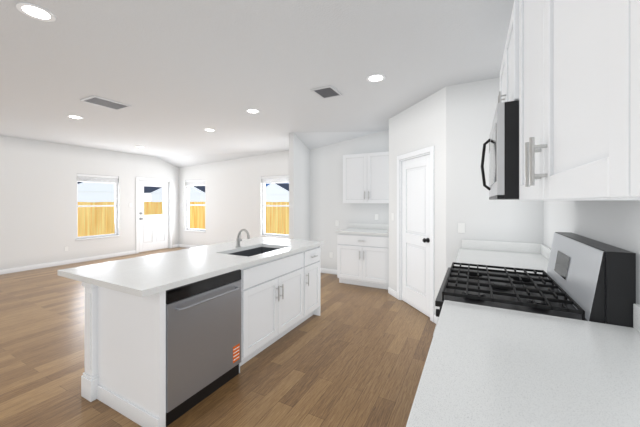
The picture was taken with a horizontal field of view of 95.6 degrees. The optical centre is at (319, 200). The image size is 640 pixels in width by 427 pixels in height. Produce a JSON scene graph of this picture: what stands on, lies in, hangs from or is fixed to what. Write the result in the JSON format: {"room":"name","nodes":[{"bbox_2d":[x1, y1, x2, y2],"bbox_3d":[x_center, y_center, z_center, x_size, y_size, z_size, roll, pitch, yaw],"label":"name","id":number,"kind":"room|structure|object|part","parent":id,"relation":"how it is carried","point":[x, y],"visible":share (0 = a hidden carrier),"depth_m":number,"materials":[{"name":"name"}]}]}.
{"room":"kitchen","nodes":[
{"label":"kitchen","id":0,"kind":"room"},
{"bbox_2d":[0,136,178,269],"bbox_3d":[-6.647,-0.075,5.199,0.140,3.050,9.340,0,0,28],"label":"wall","id":1,"kind":"structure","parent":0,"point":[38,202],"depth_m":6.48,"materials":[{"name":"paint"}]},
{"bbox_2d":[0,250,135,274],"bbox_3d":[-6.918,1.403,4.528,0.013,0.095,7.840,0,0,28],"label":"baseboard","id":2,"kind":"structure","parent":1,"relation":"attached to","point":[18,269],"depth_m":6.56,"materials":[{"name":"white wood"}]},
{"bbox_2d":[76,179,119,239],"bbox_3d":[-5.540,0.136,7.238,0.150,1.572,0.960,0,0,28],"label":"window","id":3,"kind":"structure","parent":1,"relation":"in","point":[116,222],"depth_m":7.39,"materials":[{"name":"white plastic"}]},
{"bbox_2d":[77,174,118,183],"bbox_3d":[-5.535,-0.553,7.235,0.063,0.186,0.908,0,0,28],"label":"window blind","id":4,"kind":"object","parent":3,"relation":"attached to","point":[95,178],"visible":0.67,"depth_m":7.20,"materials":[{"name":"white plastic"}]},
{"bbox_2d":[136,177,171,253],"bbox_3d":[-4.873,0.394,8.503,0.170,2.112,1.084,0,0,28],"label":"patio door","id":5,"kind":"structure","parent":1,"relation":"in","point":[153,232],"depth_m":8.48,"materials":[{"name":"white wood"}]},
{"bbox_3d":[-5.011,0.425,8.137,0.070,0.212,0.062,0,0,28],"label":"knob","id":6,"kind":"part","parent":5,"relation":"part of","materials":[{"name":"silver metal"}]},
{"bbox_3d":[-4.880,-0.010,8.507,0.006,0.820,0.596,0,0,28],"label":"glass","id":7,"kind":"part","parent":5,"relation":"part of","materials":[{"name":"clear glass"}]},
{"bbox_2d":[0,247,435,426],"bbox_3d":[-2.716,1.480,3.030,9.440,0.060,9.800,0,0,28],"label":"floor","id":8,"kind":"structure","parent":0,"point":[351,355],"depth_m":2.56,"materials":[{"name":"brown wood"}]},
{"bbox_2d":[81,245,320,426],"bbox_3d":[-0.867,1.005,2.908,0.898,0.890,2.180,0,0,28],"label":"kitchen island","id":9,"kind":"object","parent":8,"relation":"on","point":[124,373],"depth_m":2.11,"materials":[{"name":"white wood"}]},
{"bbox_2d":[166,269,240,426],"bbox_3d":[-1.019,1.011,2.241,0.576,0.878,0.662,0,0,28],"label":"dishwasher","id":10,"kind":"object","parent":9,"relation":"in","point":[203,339],"visible":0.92,"depth_m":2.07,"materials":[{"name":"silver metal"}]},
{"bbox_2d":[90,238,323,296],"bbox_3d":[-0.754,0.540,2.842,0.600,0.040,2.310,0,0,28],"label":"island countertop","id":11,"kind":"structure","parent":9,"relation":"on","point":[142,282],"depth_m":2.17,"materials":[{"name":"white stone"}]},
{"bbox_2d":[235,229,249,246],"bbox_3d":[-0.853,0.415,3.266,0.209,0.209,0.107,0,0,28],"label":"faucet","id":12,"kind":"object","parent":11,"relation":"on","point":[238,239],"visible":1,"depth_m":3.26,"materials":[{"name":"silver metal"}]},
{"bbox_2d":[336,223,388,289],"bbox_3d":[0.823,0.935,5.099,0.946,1.030,0.614,0,0,28],"label":"base cabinet","id":13,"kind":"object","parent":8,"relation":"on","point":[362,254],"visible":0.85,"depth_m":4.88,"materials":[{"name":"white wood"}]},
{"bbox_2d":[433,232,635,334],"bbox_3d":[1.160,0.833,1.773,0.792,1.235,0.892,0,0,28],"label":"range","id":14,"kind":"object","parent":8,"relation":"on","point":[585,278],"visible":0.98,"depth_m":1.49,"materials":[{"name":"silver metal"}]},
{"bbox_2d":[179,151,288,245],"bbox_3d":[-2.174,-0.075,8.031,5.380,3.050,0.140,0,0,28],"label":"wall","id":15,"kind":"structure","parent":0,"point":[233,197],"depth_m":8.13,"materials":[{"name":"paint"}]},
{"bbox_2d":[178,244,199,247],"bbox_3d":[-2.193,1.403,7.953,5.140,0.095,0.013,0,0,28],"label":"baseboard","id":16,"kind":"structure","parent":15,"relation":"attached to","point":[179,245],"depth_m":8.98,"materials":[{"name":"white wood"}]},
{"bbox_2d":[184,186,205,231],"bbox_3d":[-3.782,0.136,8.863,0.940,1.572,0.150,0,0,28],"label":"window","id":17,"kind":"structure","parent":15,"relation":"in","point":[193,229],"depth_m":9.04,"materials":[{"name":"white plastic"}]},
{"bbox_2d":[186,179,204,185],"bbox_3d":[-3.785,-0.553,8.857,0.888,0.186,0.063,0,0,28],"label":"window blind","id":18,"kind":"object","parent":15,"relation":"attached to","point":[201,182],"visible":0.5,"depth_m":8.83,"materials":[{"name":"white plastic"}]},
{"bbox_2d":[260,184,288,237],"bbox_3d":[-1.133,0.136,7.455,0.940,1.572,0.150,0,0,28],"label":"window","id":19,"kind":"structure","parent":15,"relation":"in","point":[274,235],"depth_m":7.59,"materials":[{"name":"white plastic"}]},
{"bbox_2d":[261,175,288,183],"bbox_3d":[-1.136,-0.553,7.449,0.888,0.186,0.063,0,0,28],"label":"window blind","id":20,"kind":"object","parent":15,"relation":"attached to","point":[277,179],"visible":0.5,"depth_m":7.42,"materials":[{"name":"white plastic"}]},
{"bbox_2d":[0,0,513,167],"bbox_3d":[-2.713,-1.167,3.037,9.242,0.406,9.615,0,0,28],"label":"ceiling","id":21,"kind":"structure","parent":0,"point":[178,76],"depth_m":2.80,"materials":[{"name":"paint"}]},
{"bbox_2d":[16,2,55,21],"bbox_3d":[-1.937,-1.287,1.981,0.195,0.006,0.195,0,0,4],"label":"recessed light","id":22,"kind":"object","parent":21,"relation":"in","point":[37,12],"depth_m":1.98,"materials":[{"name":"white plastic"}]},
{"bbox_2d":[67,115,83,118],"bbox_3d":[-3.758,-1.287,4.456,0.195,0.006,0.195,0,0,22],"label":"recessed light","id":23,"kind":"object","parent":21,"relation":"in","point":[70,116],"depth_m":4.46,"materials":[{"name":"white plastic"}]},
{"bbox_2d":[80,96,130,109],"bbox_3d":[-2.808,-1.284,3.815,0.340,0.012,0.440,0,0,28],"label":"ceiling vent","id":24,"kind":"object","parent":21,"relation":"in","point":[103,102],"visible":1,"depth_m":3.80,"materials":[{"name":"grey metal"}]},
{"bbox_2d":[246,109,259,112],"bbox_3d":[-0.961,-1.287,4.158,0.195,0.006,0.195,0,0,22],"label":"recessed light","id":25,"kind":"object","parent":21,"relation":"in","point":[248,110],"depth_m":4.16,"materials":[{"name":"white plastic"}]},
{"bbox_2d":[311,85,341,98],"bbox_3d":[0.082,-1.284,3.434,0.260,0.012,0.320,0,0,28],"label":"ceiling vent","id":26,"kind":"object","parent":21,"relation":"in","point":[330,91],"visible":1,"depth_m":3.42,"materials":[{"name":"grey metal"}]},
{"bbox_2d":[366,74,384,81],"bbox_3d":[0.586,-1.287,3.041,0.195,0.006,0.195,0,0,22],"label":"recessed light","id":27,"kind":"object","parent":21,"relation":"in","point":[375,77],"depth_m":3.04,"materials":[{"name":"white plastic"}]},
{"bbox_2d":[289,133,309,239],"bbox_3d":[-0.209,-0.075,6.103,0.100,3.050,1.420,0,0,28],"label":"wall","id":28,"kind":"structure","parent":0,"point":[299,189],"depth_m":5.64,"materials":[{"name":"paint"}]},
{"bbox_2d":[310,131,388,269],"bbox_3d":[1.476,-0.075,5.184,3.740,3.050,0.140,0,0,28],"label":"wall","id":29,"kind":"structure","parent":0,"point":[328,207],"depth_m":5.74,"materials":[{"name":"paint"}]},
{"bbox_2d":[321,268,336,274],"bbox_3d":[0.169,1.403,5.792,0.860,0.095,0.013,0,0,28],"label":"baseboard","id":30,"kind":"structure","parent":29,"relation":"attached to","point":[323,270],"depth_m":5.78,"materials":[{"name":"white wood"}]},
{"bbox_2d":[343,151,388,202],"bbox_3d":[0.891,-0.400,5.205,0.926,0.880,0.364,0,0,28],"label":"upper cabinet","id":31,"kind":"object","parent":29,"relation":"attached to","point":[365,177],"visible":0.79,"depth_m":5.08,"materials":[{"name":"white wood"}]},
{"bbox_2d":[389,87,445,314],"bbox_3d":[1.301,-0.075,3.933,0.100,3.050,1.352,0,0,-14],"label":"wall","id":32,"kind":"structure","parent":0,"point":[419,125],"depth_m":3.60,"materials":[{"name":"paint"}]},
{"bbox_2d":[397,146,433,321],"bbox_3d":[1.286,0.394,3.895,0.148,2.112,0.864,0,0,-14],"label":"pantry door","id":33,"kind":"structure","parent":32,"relation":"in","point":[415,231],"depth_m":3.88,"materials":[{"name":"white wood"}]},
{"bbox_3d":[1.322,0.490,3.611,0.084,0.060,0.083,0,0,28],"label":"knob","id":34,"kind":"part","parent":33,"relation":"part of","materials":[{"name":"black metal"}]},
{"bbox_2d":[446,77,542,271],"bbox_3d":[1.831,-0.075,3.103,0.880,3.050,0.100,0,0,28],"label":"wall","id":35,"kind":"structure","parent":0,"point":[470,109],"depth_m":3.13,"materials":[{"name":"paint"}]},
{"bbox_2d":[458,223,464,232],"bbox_3d":[1.554,0.295,3.189,0.070,0.110,0.006,0,0,28],"label":"outlet","id":36,"kind":"object","parent":35,"relation":"attached to","point":[461,227],"depth_m":3.19,"materials":[{"name":"white plastic"}]},
{"bbox_2d":[406,239,639,426],"bbox_3d":[0.650,0.935,0.756,0.754,1.030,5.146,0,0,28],"label":"countertop","id":37,"kind":"structure","parent":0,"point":[486,366],"depth_m":0.91,"materials":[{"name":"white stone"}]},
{"bbox_2d":[543,201,639,303],"bbox_3d":[1.028,-0.075,0.507,0.140,3.050,8.540,0,0,28],"label":"wall","id":38,"kind":"structure","parent":0,"point":[615,223],"depth_m":1.56,"materials":[{"name":"paint"}]},
{"bbox_2d":[498,24,509,102],"bbox_3d":[1.333,-0.727,1.691,0.427,0.486,0.923,0,0,28],"label":"upper cabinet","id":39,"kind":"object","parent":38,"relation":"attached to","point":[504,93],"depth_m":1.76,"materials":[{"name":"white wood"}]},
{"bbox_2d":[481,100,518,199],"bbox_3d":[1.272,-0.245,1.713,0.556,0.470,0.894,0,0,28],"label":"microwave","id":40,"kind":"object","parent":39,"relation":"attached to","point":[503,140],"visible":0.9,"depth_m":1.41,"materials":[{"name":"silver metal"}]},
{"bbox_2d":[510,0,589,200],"bbox_3d":[0.830,-0.486,0.745,0.427,0.968,1.219,0,0,28],"label":"upper cabinet","id":41,"kind":"object","parent":38,"relation":"attached to","point":[570,75],"depth_m":0.74,"materials":[{"name":"white wood"}]},
{"bbox_2d":[590,0,639,200],"bbox_3d":[0.362,-0.486,-0.136,0.427,0.968,1.024,0,0,28],"label":"upper cabinet","id":42,"kind":"object","parent":38,"relation":"attached to","point":[614,24],"depth_m":0.40,"materials":[{"name":"white wood"}]},
{"label":"outside","id":43,"kind":"structure","parent":0,"visible":0},
{"bbox_3d":[-19.976,1.800,50.828,107.000,0.100,99.000,0,0,28],"label":"ground","id":44,"kind":"structure","parent":43,"visible":0},
{"bbox_2d":[78,177,114,201],"bbox_3d":[-40.122,-1.300,50.214,10.700,6.100,11.700,0,0,28],"label":"house","id":45,"kind":"structure","parent":44,"relation":"on","point":[94,192],"depth_m":46.78,"materials":[{"name":"white"}]},
{"bbox_2d":[144,186,200,201],"bbox_3d":[-33.785,-1.300,62.134,10.700,6.100,11.700,0,0,28],"label":"house","id":46,"kind":"structure","parent":44,"relation":"on","point":[153,194],"depth_m":56.54,"materials":[{"name":"white"}]},
{"bbox_2d":[78,202,288,236],"bbox_3d":[-2.248,0.890,4.068,19.790,1.719,17.072,0,0,28],"label":"fence","id":47,"kind":"object","parent":44,"relation":"on","point":[96,221],"depth_m":13.30,"materials":[{"name":"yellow wood"}]},
{"bbox_2d":[190,186,204,201],"bbox_3d":[-33.197,-1.300,85.605,13.700,6.100,10.700,0,0,28],"label":"house","id":48,"kind":"structure","parent":44,"relation":"on","point":[201,189],"depth_m":79.77,"materials":[{"name":"white"}]},
{"bbox_2d":[265,183,288,201],"bbox_3d":[-8.474,-1.300,72.460,11.700,6.100,10.700,0,0,28],"label":"house","id":49,"kind":"structure","parent":44,"relation":"on","point":[276,192],"depth_m":67.66,"materials":[{"name":"white"}]}
]}

